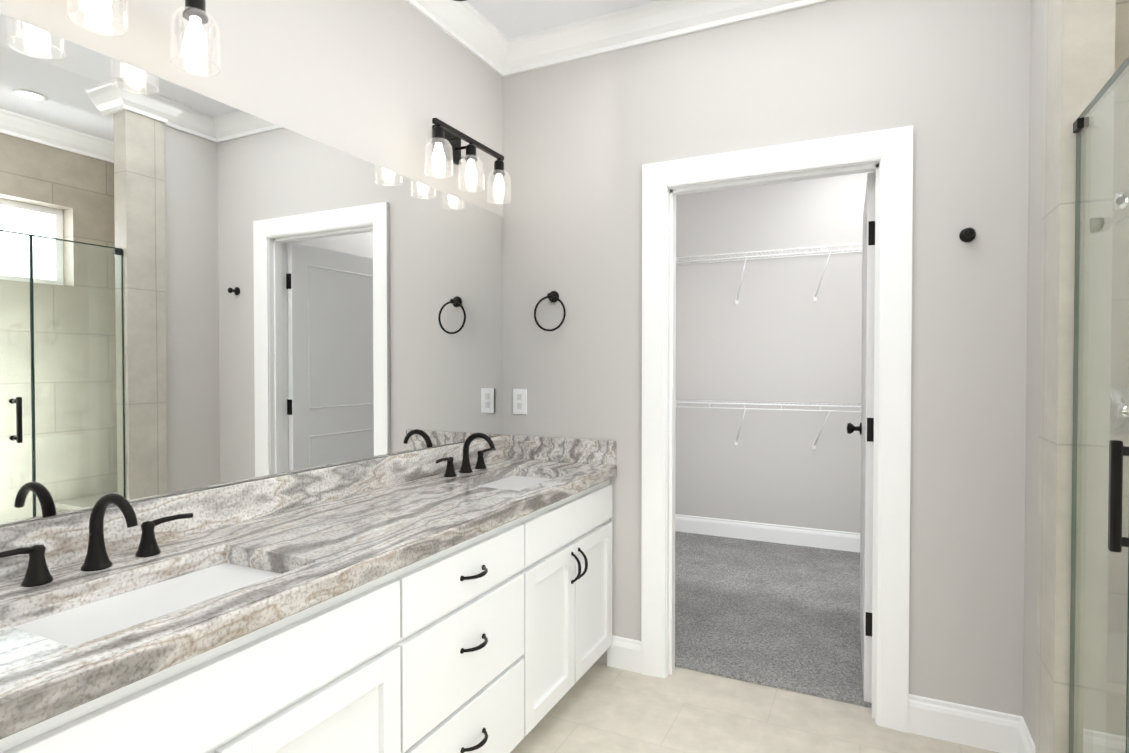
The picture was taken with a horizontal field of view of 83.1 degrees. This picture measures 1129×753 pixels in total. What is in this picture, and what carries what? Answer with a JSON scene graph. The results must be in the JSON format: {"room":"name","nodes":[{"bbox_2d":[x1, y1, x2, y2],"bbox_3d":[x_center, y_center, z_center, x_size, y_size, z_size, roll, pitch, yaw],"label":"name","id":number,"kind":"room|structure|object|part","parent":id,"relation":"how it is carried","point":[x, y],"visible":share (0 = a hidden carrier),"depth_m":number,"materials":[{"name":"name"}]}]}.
{"room":"bathroom","nodes":[
{"label":"bathroom","id":0,"kind":"room"},
{"bbox_2d":[0,0,502,526],"bbox_3d":[-1.195,-0.101,1.233,0.120,2.740,4.149,0,1,26],"label":"wall","id":1,"kind":"structure","parent":0,"point":[380,82],"depth_m":2.03,"materials":[{"name":"grey paint"}]},
{"bbox_2d":[67,0,220,76],"bbox_3d":[-0.985,-0.842,1.314,0.175,0.242,0.519,0,1,26],"label":"sconce","id":2,"kind":"object","parent":1,"relation":"attached to","point":[196,17],"visible":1,"depth_m":1.46,"materials":[{"name":"black"}]},
{"bbox_2d":[0,13,502,524],"bbox_3d":[-0.792,-0.220,1.915,0.006,1.007,2.315,0,1,26],"label":"mirror","id":3,"kind":"object","parent":1,"relation":"attached to","point":[198,291],"visible":1,"depth_m":1.63,"materials":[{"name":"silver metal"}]},
{"bbox_2d":[0,435,507,579],"bbox_3d":[-0.785,0.338,1.922,0.020,0.104,2.320,0,1,26],"label":"backsplash","id":4,"kind":"structure","parent":1,"relation":"attached to","point":[215,507],"depth_m":1.77,"materials":[{"name":"grey stone"}]},
{"bbox_2d":[404,0,519,76],"bbox_3d":[-1.102,-1.414,1.167,0.088,0.112,3.909,0,1,26],"label":"crown molding","id":5,"kind":"structure","parent":1,"relation":"attached to","point":[469,28],"depth_m":2.63,"materials":[{"name":"white wood"}]},
{"bbox_2d":[424,118,510,203],"bbox_3d":[-0.400,-0.860,2.520,0.175,0.242,0.519,0,1,26],"label":"sconce","id":6,"kind":"object","parent":1,"relation":"attached to","point":[446,141],"visible":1,"depth_m":2.49,"materials":[{"name":"black"}]},
{"bbox_2d":[466,0,658,38],"bbox_3d":[0.709,-1.516,1.549,3.252,0.080,6.420,0,1,26],"label":"ceiling","id":7,"kind":"structure","parent":0,"point":[510,19],"depth_m":2.60,"materials":[{"name":"white paint"}]},
{"bbox_2d":[510,662,998,752],"bbox_3d":[0.210,1.309,0.564,3.252,0.060,4.134,0,1,26],"label":"floor","id":8,"kind":"structure","parent":0,"point":[598,707],"depth_m":2.30,"materials":[{"name":"beige tile"}]},
{"bbox_2d":[0,472,616,752],"bbox_3d":[-0.524,0.848,1.810,0.594,0.824,2.308,0,1,26],"label":"bathroom vanity","id":9,"kind":"object","parent":8,"relation":"on","point":[453,598],"depth_m":1.49,"materials":[{"name":"white paint"}]},
{"bbox_2d":[0,456,615,719],"bbox_3d":[-0.543,0.414,1.806,0.557,0.044,2.320,0,1,26],"label":"countertop","id":10,"kind":"structure","parent":9,"relation":"on","point":[322,545],"depth_m":1.40,"materials":[{"name":"grey stone"}]},
{"bbox_2d":[0,493,195,587],"bbox_3d":[-0.929,0.319,1.305,0.163,0.160,0.401,0,1,26],"label":"faucet","id":11,"kind":"object","parent":10,"relation":"on","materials":[{"name":"black metal"}]},
{"bbox_2d":[8,556,283,643],"bbox_3d":[-0.771,0.512,1.231,0.348,0.159,0.517,0,1,26],"label":"sink","id":12,"kind":"object","parent":10,"relation":"in","point":[73,620],"depth_m":1.26,"materials":[{"name":"white ceramic"}]},
{"bbox_2d":[432,432,495,475],"bbox_3d":[-0.344,0.301,2.511,0.163,0.160,0.401,0,1,26],"label":"faucet","id":13,"kind":"object","parent":10,"relation":"on","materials":[{"name":"black metal"}]},
{"bbox_2d":[476,472,551,487],"bbox_3d":[-0.186,0.494,2.437,0.348,0.159,0.517,0,1,26],"label":"sink","id":14,"kind":"object","parent":10,"relation":"in","point":[510,479],"depth_m":2.60,"materials":[{"name":"white ceramic"}]},
{"bbox_2d":[1106,631,1126,752],"bbox_3d":[1.890,1.032,1.683,0.886,0.460,0.410,0,1,26],"label":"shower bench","id":15,"kind":"object","parent":8,"relation":"on","point":[1114,690],"depth_m":1.69,"materials":[{"name":"beige tile"}]},
{"bbox_3d":[0.970,1.229,0.930,0.105,0.090,1.518,0,1,26],"label":"sill","id":16,"kind":"structure","parent":8,"relation":"on","visible":0},
{"bbox_2d":[1069,56,1128,752],"bbox_3d":[0.938,0.274,0.933,0.072,1.814,1.514,0,1,26],"label":"glass","id":17,"kind":"object","parent":16,"relation":"on","point":[1117,542],"visible":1,"depth_m":1.43,"materials":[{"name":"clear glass"}]},
{"bbox_2d":[502,0,1030,715],"bbox_3d":[1.147,-0.118,2.336,3.132,2.740,0.120,0,1,26],"label":"wall","id":18,"kind":"structure","parent":0,"point":[584,140],"depth_m":2.28,"materials":[{"name":"grey paint"}]},
{"bbox_2d":[513,389,526,413],"bbox_3d":[-0.206,0.115,2.923,0.072,0.116,0.008,0,1,26],"label":"electrical outlet plate","id":19,"kind":"object","parent":18,"relation":"attached to","point":[519,401],"visible":1,"depth_m":2.92,"materials":[{"name":"white plastic"}]},
{"bbox_2d":[534,291,565,331],"bbox_3d":[-0.057,-0.290,2.822,0.158,0.183,0.048,0,1,26],"label":"towel ring","id":20,"kind":"object","parent":18,"relation":"attached to","point":[552,296],"visible":0.98,"depth_m":2.81,"materials":[{"name":"black metal"}]},
{"bbox_2d":[504,435,615,467],"bbox_3d":[-0.028,0.324,2.833,0.547,0.104,0.020,0,1,26],"label":"backsplash","id":21,"kind":"structure","parent":18,"relation":"attached to","point":[583,451],"depth_m":2.81,"materials":[{"name":"grey stone"}]},
{"bbox_2d":[508,0,832,72],"bbox_3d":[0.634,-1.434,2.442,1.917,0.112,0.099,0,1,26],"label":"crown molding","id":22,"kind":"structure","parent":18,"relation":"attached to","point":[659,20],"depth_m":2.61,"materials":[{"name":"white wood"}]},
{"bbox_2d":[641,125,912,732],"bbox_3d":[0.800,0.187,2.509,0.985,2.124,0.162,0,1,26],"label":"door frame","id":23,"kind":"structure","parent":18,"relation":"attached to","point":[891,149],"depth_m":2.33,"materials":[{"name":"white wood"}]},
{"bbox_2d":[847,172,875,702],"bbox_3d":[1.313,0.232,2.754,0.170,2.008,0.780,0,1,24],"label":"door","id":24,"kind":"structure","parent":18,"relation":"in","point":[867,411],"depth_m":2.42,"materials":[{"name":"white paint"}]},
{"bbox_3d":[1.443,0.251,3.047,0.170,0.060,0.060,0,1,24],"label":"knob","id":25,"kind":"part","parent":24,"relation":"part of","materials":[{"name":"black metal"}]},
{"bbox_3d":[1.164,0.201,2.399,0.044,1.570,0.011,0,1,24],"label":"door slab hinges","id":26,"kind":"part","parent":24,"relation":"part of","materials":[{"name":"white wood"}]},
{"bbox_2d":[908,694,1010,752],"bbox_3d":[1.364,1.190,2.176,0.335,0.130,0.016,0,1,26],"label":"baseboard","id":27,"kind":"structure","parent":18,"relation":"attached to","point":[987,729],"depth_m":2.17,"materials":[{"name":"white wood"}]},
{"bbox_2d":[959,227,975,241],"bbox_3d":[1.352,-0.478,2.130,0.048,0.048,0.057,0,1,26],"label":"robe hook","id":28,"kind":"object","parent":18,"relation":"attached to","point":[967,234],"visible":1,"depth_m":2.14,"materials":[{"name":"black metal"}]},
{"bbox_2d":[675,531,871,707],"bbox_3d":[1.073,1.255,3.713,2.010,0.072,2.286,0,1,26],"label":"floor","id":29,"kind":"structure","parent":0,"point":[780,616],"depth_m":3.28,"materials":[{"name":"grey carpet"}]},
{"bbox_2d":[675,171,875,532],"bbox_3d":[1.545,-0.154,4.666,2.010,2.740,0.120,0,1,26],"label":"wall","id":30,"kind":"structure","parent":0,"point":[776,333],"depth_m":4.62,"materials":[{"name":"grey paint"}]},
{"bbox_2d":[675,514,859,552],"bbox_3d":[1.516,1.140,4.625,1.710,0.130,0.016,0,1,26],"label":"baseboard","id":31,"kind":"structure","parent":30,"relation":"attached to","point":[813,537],"depth_m":4.62,"materials":[{"name":"white wood"}]},
{"bbox_2d":[676,400,860,448],"bbox_3d":[1.450,0.350,4.477,1.766,0.329,0.309,0,1,26],"label":"wire closet shelf","id":32,"kind":"object","parent":30,"relation":"attached to","point":[753,403],"visible":0.62,"depth_m":4.43,"materials":[{"name":"white metal"}]},
{"bbox_2d":[676,243,861,303],"bbox_3d":[1.450,-0.695,4.461,1.766,0.329,0.309,0,1,26],"label":"wire closet shelf","id":33,"kind":"object","parent":30,"relation":"attached to","point":[773,255],"visible":0.71,"depth_m":4.42,"materials":[{"name":"white metal"}]},
{"bbox_2d":[1023,0,1115,752],"bbox_3d":[1.420,-0.110,1.837,0.105,2.740,0.539,0,1,26],"label":"wall","id":34,"kind":"structure","parent":0,"point":[1078,54],"depth_m":1.62,"materials":[{"name":"beige tile"}]},
{"bbox_2d":[1011,714,1034,752],"bbox_3d":[1.429,1.193,1.943,0.016,0.130,0.299,0,1,26],"label":"baseboard","id":35,"kind":"structure","parent":34,"relation":"attached to","point":[1021,739],"depth_m":2.08,"materials":[{"name":"white wood"}]},
{"bbox_2d":[1107,0,1128,633],"bbox_3d":[1.983,-0.111,1.857,0.890,2.740,0.012,0,1,26],"label":"tile","id":36,"kind":"structure","parent":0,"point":[1122,32],"depth_m":1.97,"materials":[{"name":"beige tile"}]},
{"bbox_2d":[1110,189,1128,434],"bbox_3d":[1.675,-0.194,1.885,0.150,0.755,0.205,0,1,26],"label":"shower head","id":37,"kind":"object","parent":36,"relation":"attached to","point":[1112,388],"depth_m":1.97}
]}

